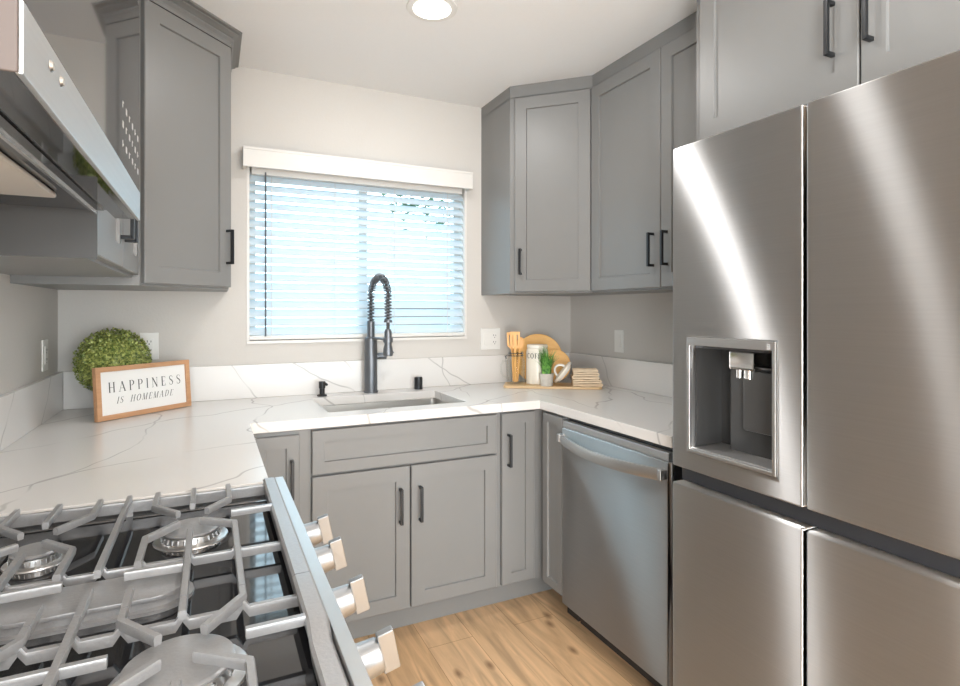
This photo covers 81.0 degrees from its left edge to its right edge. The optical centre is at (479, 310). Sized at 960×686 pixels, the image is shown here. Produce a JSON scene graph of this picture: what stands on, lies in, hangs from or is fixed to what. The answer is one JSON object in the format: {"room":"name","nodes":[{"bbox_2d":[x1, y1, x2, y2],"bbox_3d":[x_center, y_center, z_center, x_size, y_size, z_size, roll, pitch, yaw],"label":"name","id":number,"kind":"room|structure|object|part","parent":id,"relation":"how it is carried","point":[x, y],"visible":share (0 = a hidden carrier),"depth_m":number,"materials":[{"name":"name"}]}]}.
{"room":"kitchen","nodes":[
{"label":"kitchen","id":0,"kind":"room"},
{"bbox_2d":[0,273,57,394],"bbox_3d":[-0.355,0.103,-0.686,0.120,2.417,6.468,0,0,-26],"label":"wall","id":1,"kind":"structure","parent":0,"point":[28,314],"depth_m":1.85,"materials":[{"name":"paint"}]},
{"bbox_2d":[0,372,62,450],"bbox_3d":[-1.389,0.322,1.643,0.020,0.152,1.372,0,0,-26],"label":"backsplash","id":2,"kind":"structure","parent":1,"relation":"attached to","point":[23,409],"depth_m":1.82,"materials":[{"name":"stone"}]},
{"bbox_2d":[41,339,47,371],"bbox_3d":[-1.601,0.165,2.072,0.009,0.115,0.070,0,0,-26],"label":"wall outlet","id":3,"kind":"object","parent":1,"relation":"attached to","point":[44,343],"visible":1,"depth_m":2.06,"materials":[{"name":"white plastic"}]},
{"bbox_2d":[45,346,47,364],"bbox_3d":[-1.599,0.165,2.073,0.003,0.067,0.033,0,0,-26],"label":"receptacle","id":4,"kind":"object","parent":3,"relation":"attached to","point":[46,347],"depth_m":2.07,"materials":[{"name":"white plastic"}]},
{"bbox_2d":[0,0,138,277],"bbox_3d":[-1.102,-0.578,1.450,0.372,0.940,0.770,0,0,-26],"label":"upper cabinet","id":5,"kind":"object","parent":1,"relation":"attached to","point":[34,240],"visible":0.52,"depth_m":1.16,"materials":[{"name":"grey paint"}]},
{"bbox_3d":[-0.950,-0.248,1.097,0.341,0.280,0.004,0,0,-26],"label":"panel","id":6,"kind":"part","parent":5,"relation":"part of","materials":[{"name":"grey paint"}]},
{"bbox_3d":[-0.890,-0.576,1.341,0.020,0.920,0.376,0,0,-26],"label":"door","id":7,"kind":"part","parent":5,"relation":"part of","materials":[{"name":"grey paint"}]},
{"bbox_3d":[-1.051,-0.576,1.677,0.020,0.920,0.361,0,0,-26],"label":"door","id":8,"kind":"part","parent":5,"relation":"part of","materials":[{"name":"grey paint"}]},
{"bbox_3d":[-0.931,-0.258,1.486,0.032,0.140,0.011,0,0,-26],"label":"handle","id":9,"kind":"part","parent":5,"relation":"part of","materials":[{"name":"black metal"}]},
{"bbox_3d":[-0.965,-0.258,1.558,0.032,0.140,0.011,0,0,-26],"label":"handle","id":10,"kind":"part","parent":5,"relation":"part of","materials":[{"name":"black metal"}]},
{"bbox_2d":[0,0,139,220],"bbox_3d":[-0.733,-0.417,0.736,0.421,0.452,0.830,0,0,-26],"label":"range hood","id":11,"kind":"object","parent":1,"relation":"attached to","point":[69,69],"visible":1,"depth_m":0.73,"materials":[{"name":"silver metal"}]},
{"bbox_3d":[-0.558,-0.417,0.362,0.415,0.452,0.004,0,0,-26],"label":"panel","id":12,"kind":"part","parent":11,"relation":"part of","materials":[{"name":"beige metal"}]},
{"bbox_3d":[-0.750,-0.212,0.731,0.327,0.018,0.765,0,0,-26],"label":"underside plate","id":13,"kind":"part","parent":11,"relation":"part of","materials":[{"name":"silver metal"}]},
{"bbox_2d":[58,66,569,371],"bbox_3d":[0.420,0.103,3.346,4.996,2.417,0.140,0,0,-26],"label":"wall","id":14,"kind":"structure","parent":0,"point":[272,110],"depth_m":2.68,"materials":[{"name":"paint"}]},
{"bbox_2d":[10,0,233,291],"bbox_3d":[-1.276,-0.566,2.121,0.636,0.965,0.607,0,0,-26],"label":"upper cabinet","id":15,"kind":"object","parent":14,"relation":"attached to","point":[186,235],"visible":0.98,"depth_m":2.01,"materials":[{"name":"grey paint"}]},
{"bbox_3d":[-1.055,-0.564,2.046,0.020,0.945,0.382,0,0,19],"label":"door","id":16,"kind":"part","parent":15,"relation":"part of","materials":[{"name":"grey paint"}]},
{"bbox_3d":[-0.975,-0.247,2.195,0.032,0.135,0.011,0,0,19],"label":"handle","id":17,"kind":"part","parent":15,"relation":"part of","materials":[{"name":"black metal"}]},
{"bbox_2d":[140,332,158,359],"bbox_3d":[-1.406,0.152,2.391,0.070,0.115,0.009,0,0,-26],"label":"wall outlet","id":18,"kind":"object","parent":14,"relation":"attached to","point":[152,339],"visible":0.75,"depth_m":2.40,"materials":[{"name":"white plastic"}]},
{"bbox_2d":[145,338,153,353],"bbox_3d":[-1.405,0.152,2.388,0.033,0.067,0.003,0,0,-26],"label":"receptacle","id":19,"kind":"object","parent":18,"relation":"attached to","point":[150,341],"depth_m":2.39,"materials":[{"name":"white plastic"}]},
{"bbox_2d":[149,0,241,71],"bbox_3d":[-1.010,-1.074,1.845,0.256,0.060,1.408,0,0,-9],"label":"crown molding","id":20,"kind":"structure","parent":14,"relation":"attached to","point":[190,12],"depth_m":2.10,"materials":[{"name":"grey paint"}]},
{"bbox_2d":[63,352,568,409],"bbox_3d":[-0.575,0.322,2.780,2.427,0.152,0.021,0,0,-26],"label":"backsplash","id":21,"kind":"structure","parent":14,"relation":"attached to","point":[222,382],"depth_m":2.68,"materials":[{"name":"stone"}]},
{"bbox_2d":[249,169,458,335],"bbox_3d":[-0.611,-0.262,2.886,1.080,0.802,0.050,0,0,-26],"label":"window","id":22,"kind":"structure","parent":14,"relation":"in","point":[250,182],"depth_m":2.87,"materials":[{"name":"white paint"}]},
{"bbox_2d":[242,145,472,339],"bbox_3d":[-0.570,-0.296,2.784,1.120,0.866,0.135,0,0,-26],"label":"window blind","id":23,"kind":"object","parent":22,"relation":"attached to","point":[275,166],"visible":0.93,"depth_m":2.77,"materials":[{"name":"white paint"}]},
{"bbox_3d":[-0.978,-0.256,2.634,0.002,0.750,0.054,0,0,-26],"label":"ladder cord","id":24,"kind":"part","parent":23,"relation":"part of","materials":[{"name":"white fabric"}]},
{"bbox_3d":[-0.580,-0.643,2.821,1.052,0.035,0.046,0,0,-26],"label":"head rail","id":25,"kind":"part","parent":23,"relation":"part of","materials":[{"name":"white paint"}]},
{"bbox_3d":[-0.580,0.127,2.822,1.072,0.020,0.052,0,0,-26],"label":"rail","id":26,"kind":"part","parent":23,"relation":"part of","materials":[{"name":"white paint"}]},
{"bbox_3d":[-0.446,-0.256,2.888,0.002,0.750,0.054,0,0,-26],"label":"ladder cord","id":27,"kind":"part","parent":23,"relation":"part of","materials":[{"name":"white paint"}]},
{"bbox_3d":[-0.184,-0.256,3.013,0.002,0.750,0.054,0,0,-26],"label":"ladder cord","id":28,"kind":"part","parent":23,"relation":"part of","materials":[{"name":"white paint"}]},
{"bbox_2d":[247,167,466,343],"bbox_3d":[-0.581,-0.255,2.822,1.096,0.816,0.082,0,0,-26],"label":"trim","id":29,"kind":"structure","parent":14,"relation":"attached to","point":[464,191],"depth_m":2.87,"materials":[{"name":"white paint"}]},
{"bbox_2d":[481,328,499,349],"bbox_3d":[0.058,0.157,3.090,0.118,0.118,0.010,0,0,-26],"label":"wall outlet","id":30,"kind":"object","parent":14,"relation":"attached to","point":[490,337],"visible":1,"depth_m":3.09,"materials":[{"name":"white plastic"}]},
{"bbox_2d":[492,333,496,344],"bbox_3d":[0.080,0.157,3.098,0.033,0.067,0.003,0,0,-26],"label":"receptacle","id":31,"kind":"object","parent":30,"relation":"attached to","point":[494,335],"depth_m":3.10,"materials":[{"name":"white plastic"}]},
{"bbox_2d":[481,87,639,295],"bbox_3d":[0.404,-0.566,2.916,0.584,0.965,0.620,0,0,-26],"label":"upper cabinet","id":32,"kind":"object","parent":14,"relation":"attached to","point":[536,150],"visible":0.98,"depth_m":2.72,"materials":[{"name":"grey paint"}]},
{"bbox_3d":[0.195,-0.235,2.720,0.011,0.125,0.032,0,0,19],"label":"handle","id":33,"kind":"part","parent":32,"relation":"part of","materials":[{"name":"black metal"}]},
{"bbox_3d":[0.346,-0.564,2.694,0.367,0.945,0.020,0,0,19],"label":"door","id":34,"kind":"part","parent":32,"relation":"part of","materials":[{"name":"grey paint"}]},
{"bbox_2d":[481,11,696,118],"bbox_3d":[0.513,-1.074,2.542,0.258,0.060,1.460,0,0,-40],"label":"crown molding","id":35,"kind":"structure","parent":14,"relation":"attached to","point":[688,23],"depth_m":2.61,"materials":[{"name":"grey paint"}]},
{"bbox_2d":[192,0,696,107],"bbox_3d":[1.841,-1.145,0.374,4.996,0.080,6.728,0,0,-26],"label":"ceiling","id":36,"kind":"structure","parent":0,"point":[489,47],"depth_m":2.29,"materials":[{"name":"paint"}]},
{"bbox_2d":[406,0,457,21],"bbox_3d":[-0.175,-1.102,2.055,0.188,0.006,0.188,0,0,-26],"label":"recessed light","id":37,"kind":"object","parent":36,"relation":"in","point":[424,10],"visible":1,"depth_m":2.05,"materials":[{"name":"white plastic"}]},
{"bbox_2d":[413,0,450,18],"bbox_3d":[-0.175,-1.101,2.055,0.136,0.005,0.136,0,0,-26],"label":"diffuser","id":38,"kind":"object","parent":37,"relation":"attached to","point":[422,9],"depth_m":2.05,"materials":[{"name":"white plastic"}]},
{"bbox_2d":[353,589,653,685],"bbox_3d":[1.841,1.337,0.374,4.996,0.050,6.728,0,0,-26],"label":"floor","id":39,"kind":"structure","parent":0,"point":[532,639],"depth_m":2.16,"materials":[{"name":"brown wood"}]},
{"bbox_2d":[0,476,424,685],"bbox_3d":[-0.559,0.845,0.783,0.774,0.934,0.885,0,0,-26],"label":"gas range","id":40,"kind":"object","parent":39,"relation":"on","point":[229,586],"visible":1,"depth_m":0.78,"materials":[{"name":"silver metal"}]},
{"bbox_3d":[-0.743,0.412,0.940,0.090,0.015,0.090,0,0,-26],"label":"burner","id":41,"kind":"part","parent":40,"relation":"part of","materials":[{"name":"metal"}]},
{"bbox_3d":[-0.543,0.413,0.789,0.254,0.014,0.104,0,0,-26],"label":"burner","id":42,"kind":"part","parent":40,"relation":"part of","materials":[{"name":"grey metal"}]},
{"bbox_2d":[0,495,317,685],"bbox_3d":[-0.602,0.419,0.763,0.680,0.024,0.885,0,0,-26],"label":"cooktop","id":43,"kind":"object","parent":40,"relation":"in","point":[282,658],"depth_m":0.80,"materials":[{"name":"silver metal"}]},
{"bbox_3d":[-0.342,0.412,0.640,0.150,0.015,0.150,0,0,-26],"label":"burner","id":44,"kind":"part","parent":40,"relation":"part of","materials":[{"name":"metal"}]},
{"bbox_3d":[-0.533,0.412,1.040,0.125,0.015,0.125,0,0,-26],"label":"burner","id":45,"kind":"part","parent":40,"relation":"part of","materials":[{"name":"metal"}]},
{"bbox_3d":[-0.323,0.437,1.109,0.068,0.065,0.052,0,0,-26],"label":"knob","id":46,"kind":"part","parent":40,"relation":"part of","materials":[{"name":"metal"}]},
{"bbox_3d":[-0.270,0.437,0.996,0.068,0.065,0.052,0,0,-26],"label":"knob","id":47,"kind":"part","parent":40,"relation":"part of","materials":[{"name":"metal"}]},
{"bbox_3d":[-0.201,0.437,0.852,0.068,0.065,0.052,0,0,-26],"label":"knob","id":48,"kind":"part","parent":40,"relation":"part of","materials":[{"name":"metal"}]},
{"bbox_3d":[-0.134,0.437,0.712,0.068,0.065,0.052,0,0,-26],"label":"knob","id":49,"kind":"part","parent":40,"relation":"part of","materials":[{"name":"metal"}]},
{"bbox_3d":[-0.082,0.437,0.604,0.068,0.065,0.052,0,0,-26],"label":"knob","id":50,"kind":"part","parent":40,"relation":"part of","materials":[{"name":"metal"}]},
{"bbox_2d":[254,429,307,523],"bbox_3d":[-1.142,0.875,2.149,0.852,0.873,0.662,0,0,-26],"label":"base cabinet","id":51,"kind":"object","parent":39,"relation":"on","point":[285,453],"visible":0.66,"depth_m":2.04,"materials":[{"name":"grey paint"}]},
{"bbox_3d":[-0.734,0.823,2.023,0.160,0.737,0.020,0,0,-26],"label":"door","id":52,"kind":"part","parent":51,"relation":"part of","materials":[{"name":"grey paint"}]},
{"bbox_3d":[-0.675,0.610,2.023,0.011,0.140,0.032,0,0,-26],"label":"handle","id":53,"kind":"part","parent":51,"relation":"part of","materials":[{"name":"black metal"}]},
{"bbox_2d":[0,378,672,516],"bbox_3d":[-0.273,0.417,2.147,2.469,0.038,1.425,0,0,-26],"label":"countertop","id":54,"kind":"structure","parent":51,"relation":"on","point":[72,460],"depth_m":1.83,"materials":[{"name":"stone"}]},
{"bbox_2d":[71,327,152,390],"bbox_3d":[-1.439,0.231,2.207,0.269,0.333,0.273,0,0,-26],"label":"topiary ball","id":55,"kind":"object","parent":54,"relation":"on","point":[106,349],"visible":0.59,"depth_m":2.13,"materials":[{"name":"green plant"}]},
{"bbox_2d":[92,360,190,421],"bbox_3d":[-1.290,0.301,2.169,0.035,0.193,0.381,0,0,23],"label":"wooden sign","id":56,"kind":"object","parent":54,"relation":"on","point":[123,391],"visible":1,"depth_m":2.14,"materials":[{"name":"brown wood"}]},
{"bbox_2d":[317,381,327,396],"bbox_3d":[-0.732,0.363,2.611,0.046,0.070,0.054,0,0,-26],"label":"soap dispenser","id":57,"kind":"object","parent":54,"relation":"on","point":[322,384],"visible":1,"depth_m":2.60,"materials":[{"name":"black metal"}]},
{"bbox_2d":[364,273,393,392],"bbox_3d":[-0.481,0.112,2.656,0.146,0.572,0.238,0,0,-7],"label":"faucet","id":58,"kind":"object","parent":54,"relation":"on","point":[371,355],"visible":1,"depth_m":2.70,"materials":[{"name":"metal"}]},
{"bbox_3d":[-0.470,0.136,2.640,0.043,0.020,0.222,0,0,-35],"label":"docking arm","id":59,"kind":"part","parent":58,"relation":"part of"},
{"bbox_3d":[-0.466,0.218,2.760,0.089,0.042,0.032,0,0,-21],"label":"lever handle","id":60,"kind":"part","parent":58,"relation":"part of","materials":[{"name":"grey metal"}]},
{"bbox_2d":[321,398,446,411],"bbox_3d":[-0.408,0.521,2.497,0.638,0.169,0.434,0,0,-26],"label":"sink","id":61,"kind":"object","parent":54,"relation":"in","point":[429,401],"visible":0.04,"depth_m":2.69,"materials":[{"name":"metal"}]},
{"bbox_2d":[414,376,422,389],"bbox_3d":[-0.311,0.366,2.843,0.042,0.063,0.044,0,0,-26],"label":"air gap","id":62,"kind":"object","parent":54,"relation":"on","point":[418,381],"visible":1,"depth_m":2.83,"materials":[{"name":"black metal"}]},
{"bbox_2d":[517,334,560,378],"bbox_3d":[0.319,0.263,3.087,0.268,0.267,0.053,0,0,8],"label":"round board","id":63,"kind":"object","parent":54,"relation":"on","point":[535,338],"visible":0.36,"depth_m":3.09,"materials":[{"name":"brown wood"}]},
{"bbox_2d":[503,382,601,389],"bbox_3d":[0.375,0.391,2.926,0.500,0.012,0.170,0,0,7],"label":"wooden tray","id":64,"kind":"object","parent":54,"relation":"on","point":[523,385],"visible":0.79,"depth_m":2.86,"materials":[{"name":"brown wood"}]},
{"bbox_2d":[505,352,523,358],"bbox_3d":[0.180,0.300,2.967,0.118,0.170,0.098,0,0,41],"label":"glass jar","id":65,"kind":"object","parent":64,"relation":"on","point":[517,353],"visible":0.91,"depth_m":2.94,"materials":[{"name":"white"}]},
{"bbox_2d":[507,332,513,380],"bbox_3d":[0.168,0.245,2.976,0.056,0.260,0.023,0,0,10],"label":"wooden spatula","id":66,"kind":"object","parent":65,"relation":"in","point":[508,333],"visible":0.49,"depth_m":2.97,"materials":[{"name":"brown wood"}]},
{"bbox_2d":[510,332,519,381],"bbox_3d":[0.183,0.242,2.944,0.053,0.264,0.020,0,0,0],"label":"wooden spatula","id":67,"kind":"object","parent":65,"relation":"in","point":[514,346],"visible":1,"depth_m":2.94,"materials":[{"name":"brown wood"}]},
{"bbox_2d":[517,337,524,381],"bbox_3d":[0.211,0.258,2.969,0.047,0.234,0.018,0,0,-11],"label":"wooden spoon","id":68,"kind":"object","parent":65,"relation":"in","point":[522,342],"visible":0.83,"depth_m":2.96,"materials":[{"name":"brown wood"}]},
{"bbox_2d":[526,344,547,384],"bbox_3d":[0.301,0.280,2.964,0.116,0.209,0.117,0,0,7],"label":"coffee canister","id":69,"kind":"object","parent":64,"relation":"on","point":[533,368],"visible":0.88,"depth_m":2.92,"materials":[{"name":"beige ceramic"}]},
{"bbox_3d":[0.301,0.187,2.965,0.110,0.022,0.110,0,0,7],"label":"lid","id":70,"kind":"part","parent":69,"relation":"part of","materials":[{"name":"white ceramic"}]},
{"bbox_2d":[536,347,558,386],"bbox_3d":[0.341,0.279,2.850,0.154,0.211,0.143,0,0,0],"label":"potted grass","id":71,"kind":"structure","parent":64,"relation":"on","point":[546,377],"depth_m":2.85,"materials":[{"name":"green plant"}]},
{"bbox_2d":[539,373,553,386],"bbox_3d":[0.340,0.353,2.873,0.074,0.064,0.074,0,0,-26],"label":"pot","id":72,"kind":"object","parent":71,"relation":"attached to","point":[546,379],"depth_m":2.84,"materials":[{"name":"white ceramic"}]},
{"bbox_2d":[540,343,570,381],"bbox_3d":[0.400,0.281,3.034,0.176,0.205,0.040,0,0,10],"label":"paddle board","id":73,"kind":"object","parent":64,"relation":"on","point":[564,359],"visible":0.44,"depth_m":3.03,"materials":[{"name":"brown wood"}]},
{"bbox_2d":[553,362,570,382],"bbox_3d":[0.425,0.319,2.898,0.092,0.110,0.136,0,0,7],"label":"lid","id":74,"kind":"object","parent":64,"relation":"on","point":[565,369],"visible":1,"depth_m":2.86,"materials":[{"name":"white ceramic"}]},
{"bbox_3d":[0.409,0.308,2.895,0.062,0.067,0.012,0,0,7],"label":"loop handle","id":75,"kind":"part","parent":74,"relation":"part of","materials":[{"name":"white ceramic"}]},
{"bbox_2d":[572,382,602,386],"bbox_3d":[0.550,0.377,2.889,0.150,0.016,0.100,0,0,4],"label":"cloth napkin","id":76,"kind":"object","parent":64,"relation":"on","point":[573,384],"visible":0.73,"depth_m":2.84,"materials":[{"name":"beige fabric"}]},
{"bbox_2d":[571,378,601,382],"bbox_3d":[0.545,0.359,2.883,0.144,0.016,0.096,0,0,4],"label":"cloth napkin","id":77,"kind":"object","parent":76,"relation":"on","point":[572,380],"visible":0.78,"depth_m":2.84,"materials":[{"name":"beige fabric"}]},
{"bbox_2d":[570,374,599,379],"bbox_3d":[0.538,0.342,2.889,0.138,0.016,0.092,0,0,4],"label":"cloth napkin","id":78,"kind":"object","parent":77,"relation":"on","point":[571,376],"visible":0.79,"depth_m":2.85,"materials":[{"name":"beige fabric"}]},
{"bbox_2d":[572,371,599,375],"bbox_3d":[0.542,0.324,2.887,0.132,0.016,0.088,0,0,5],"label":"cloth napkin","id":79,"kind":"object","parent":78,"relation":"on","point":[573,373],"visible":0.84,"depth_m":2.85,"materials":[{"name":"beige fabric"}]},
{"bbox_2d":[572,368,597,372],"bbox_3d":[0.539,0.306,2.884,0.126,0.016,0.084,0,0,7],"label":"cloth napkin","id":80,"kind":"object","parent":79,"relation":"on","point":[587,370],"visible":1,"depth_m":2.85,"materials":[{"name":"beige fabric"}]},
{"bbox_2d":[308,413,497,638],"bbox_3d":[-0.399,0.875,2.515,0.800,0.873,0.642,0,0,-26],"label":"base cabinet","id":81,"kind":"object","parent":39,"relation":"on","point":[412,505],"visible":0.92,"depth_m":2.26,"materials":[{"name":"grey paint"}]},
{"bbox_3d":[-0.456,0.906,2.178,0.380,0.569,0.020,0,0,-26],"label":"door","id":82,"kind":"part","parent":81,"relation":"part of","materials":[{"name":"grey paint"}]},
{"bbox_3d":[-0.311,0.774,2.219,0.011,0.140,0.032,0,0,-26],"label":"handle","id":83,"kind":"part","parent":81,"relation":"part of","materials":[{"name":"black metal"}]},
{"bbox_3d":[-0.279,0.531,2.263,0.772,0.166,0.020,0,0,-26],"label":"false drawer","id":84,"kind":"part","parent":81,"relation":"part of","materials":[{"name":"grey paint"}]},
{"bbox_3d":[-0.236,0.776,2.255,0.011,0.140,0.032,0,0,-26],"label":"handle","id":85,"kind":"part","parent":81,"relation":"part of","materials":[{"name":"black metal"}]},
{"bbox_3d":[-0.105,0.906,2.346,0.386,0.569,0.020,0,0,-26],"label":"door","id":86,"kind":"part","parent":81,"relation":"part of","materials":[{"name":"grey paint"}]},
{"bbox_2d":[491,409,551,603],"bbox_3d":[0.314,0.875,2.855,0.780,0.873,0.642,0,0,-26],"label":"base cabinet","id":87,"kind":"object","parent":39,"relation":"on","point":[519,432],"visible":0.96,"depth_m":2.48,"materials":[{"name":"grey paint"}]},
{"bbox_3d":[0.129,0.606,2.429,0.011,0.140,0.032,0,0,-26],"label":"handle","id":88,"kind":"part","parent":87,"relation":"part of","materials":[{"name":"black metal"}]},
{"bbox_3d":[0.166,0.820,2.475,0.166,0.743,0.020,0,0,-26],"label":"door","id":89,"kind":"part","parent":87,"relation":"part of","materials":[{"name":"grey paint"}]},
{"bbox_2d":[542,410,579,621],"bbox_3d":[0.568,0.875,2.548,0.590,0.873,0.192,0,0,-26],"label":"base cabinet","id":90,"kind":"object","parent":39,"relation":"on","point":[552,423],"visible":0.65,"depth_m":2.42,"materials":[{"name":"grey paint"}]},
{"bbox_3d":[0.317,0.820,2.412,0.020,0.743,0.150,0,0,-26],"label":"door","id":91,"kind":"part","parent":90,"relation":"part of","materials":[{"name":"grey paint"}]},
{"bbox_2d":[557,418,683,685],"bbox_3d":[0.693,0.878,2.162,0.640,0.865,0.596,0,0,-26],"label":"dishwasher","id":92,"kind":"object","parent":39,"relation":"on","point":[617,488],"visible":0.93,"depth_m":1.99,"materials":[{"name":"metal"}]},
{"bbox_3d":[0.436,0.526,2.039,0.071,0.046,0.592,0,0,-26],"label":"handle","id":93,"kind":"part","parent":92,"relation":"part of","materials":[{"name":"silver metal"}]},
{"bbox_2d":[570,418,683,480],"bbox_3d":[0.739,0.829,2.184,0.538,0.766,0.580,0,0,-26],"label":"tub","id":94,"kind":"object","parent":92,"relation":"in","point":[676,471],"depth_m":1.92,"materials":[{"name":"metal"}]},
{"bbox_2d":[673,50,959,685],"bbox_3d":[1.039,0.423,1.410,0.700,1.777,0.802,0,0,-26],"label":"refrigerator","id":95,"kind":"object","parent":39,"relation":"on","point":[816,245],"visible":1,"depth_m":1.23,"materials":[{"name":"grey metal"}]},
{"bbox_3d":[0.701,-0.010,1.473,0.135,0.910,0.397,0,0,-26],"label":"door","id":96,"kind":"part","parent":95,"relation":"part of","materials":[{"name":"silver metal"}]},
{"bbox_3d":[0.701,0.872,1.473,0.135,0.760,0.397,0,0,-26],"label":"door","id":97,"kind":"part","parent":95,"relation":"part of","materials":[{"name":"silver metal"}]},
{"bbox_3d":[0.741,0.267,1.478,0.041,0.239,0.170,0,0,-26],"label":"niche panel","id":98,"kind":"part","parent":95,"relation":"part of","materials":[{"name":"plastic"}]},
{"bbox_3d":[0.875,0.872,1.108,0.135,0.760,0.397,0,0,-26],"label":"door","id":99,"kind":"part","parent":95,"relation":"part of","materials":[{"name":"silver metal"}]},
{"bbox_3d":[0.875,-0.010,1.108,0.135,0.910,0.397,0,0,-26],"label":"door","id":100,"kind":"part","parent":95,"relation":"part of","materials":[{"name":"silver metal"}]},
{"bbox_2d":[570,292,672,363],"bbox_3d":[1.153,0.103,2.168,0.120,2.417,2.618,0,0,-26],"label":"wall","id":101,"kind":"structure","parent":0,"point":[646,319],"depth_m":2.87,"materials":[{"name":"paint"}]},
{"bbox_2d":[614,330,623,352],"bbox_3d":[0.721,0.160,2.921,0.010,0.115,0.070,0,0,-26],"label":"light switch","id":102,"kind":"object","parent":101,"relation":"attached to","point":[618,334],"visible":1,"depth_m":2.92,"materials":[{"name":"white plastic"}]},
{"bbox_2d":[569,352,672,397],"bbox_3d":[0.832,0.322,2.676,0.020,0.152,1.422,0,0,-26],"label":"backsplash","id":103,"kind":"structure","parent":101,"relation":"attached to","point":[650,377],"depth_m":2.82,"materials":[{"name":"stone"}]},
{"bbox_2d":[591,26,696,293],"bbox_3d":[0.815,-0.566,2.327,0.351,0.965,0.809,0,0,-26],"label":"upper cabinet","id":104,"kind":"object","parent":101,"relation":"attached to","point":[645,111],"visible":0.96,"depth_m":2.33,"materials":[{"name":"grey paint"}]},
{"bbox_3d":[0.622,-0.564,2.421,0.020,0.945,0.445,0,0,-26],"label":"door","id":105,"kind":"part","parent":104,"relation":"part of","materials":[{"name":"grey paint"}]},
{"bbox_3d":[0.678,-0.242,2.243,0.032,0.135,0.011,0,0,-26],"label":"handle","id":106,"kind":"part","parent":104,"relation":"part of","materials":[{"name":"black metal"}]},
{"bbox_3d":[0.711,-0.242,2.175,0.032,0.135,0.011,0,0,-26],"label":"handle","id":107,"kind":"part","parent":104,"relation":"part of","materials":[{"name":"black metal"}]},
{"bbox_3d":[0.793,-0.564,2.063,0.020,0.945,0.342,0,0,-26],"label":"door","id":108,"kind":"part","parent":104,"relation":"part of","materials":[{"name":"grey paint"}]},
{"bbox_2d":[697,0,959,140],"bbox_3d":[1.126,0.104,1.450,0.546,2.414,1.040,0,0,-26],"label":"upper cabinet","id":109,"kind":"object","parent":101,"relation":"attached to","point":[757,59],"visible":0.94,"depth_m":1.49,"materials":[{"name":"grey paint"}]},
{"bbox_3d":[0.811,-0.807,1.573,0.020,0.542,0.487,0,0,-26],"label":"door","id":110,"kind":"part","parent":109,"relation":"part of","materials":[{"name":"grey paint"}]},
{"bbox_3d":[0.867,-0.700,1.396,0.032,0.137,0.011,0,0,-26],"label":"handle","id":111,"kind":"part","parent":109,"relation":"part of","materials":[{"name":"black metal"}]},
{"bbox_3d":[0.906,-0.700,1.314,0.032,0.137,0.011,0,0,-26],"label":"handle","id":112,"kind":"part","parent":109,"relation":"part of","materials":[{"name":"black metal"}]},
{"bbox_3d":[1.026,-0.807,1.124,0.020,0.542,0.498,0,0,-26],"label":"door","id":113,"kind":"part","parent":109,"relation":"part of","materials":[{"name":"grey paint"}]},
{"label":"outside","id":114,"kind":"structure","parent":0,"visible":0},
{"bbox_3d":[-5.740,1.587,21.290,32.000,0.050,36.632,0,0,-26],"label":"ground","id":115,"kind":"structure","parent":114,"visible":0},
{"bbox_2d":[372,301,449,325],"bbox_3d":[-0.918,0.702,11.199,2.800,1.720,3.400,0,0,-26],"label":"neighbor house","id":116,"kind":"structure","parent":115,"relation":"on","point":[434,301],"depth_m":9.52,"materials":[{"name":"beige paint"}]},
{"bbox_2d":[381,193,449,238],"bbox_3d":[-0.141,-0.803,8.355,3.007,4.743,2.454,0,0,-26],"label":"tree","id":117,"kind":"object","parent":115,"relation":"on","point":[413,197],"visible":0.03,"depth_m":8.25,"materials":[{"name":"green plant"}]}
]}

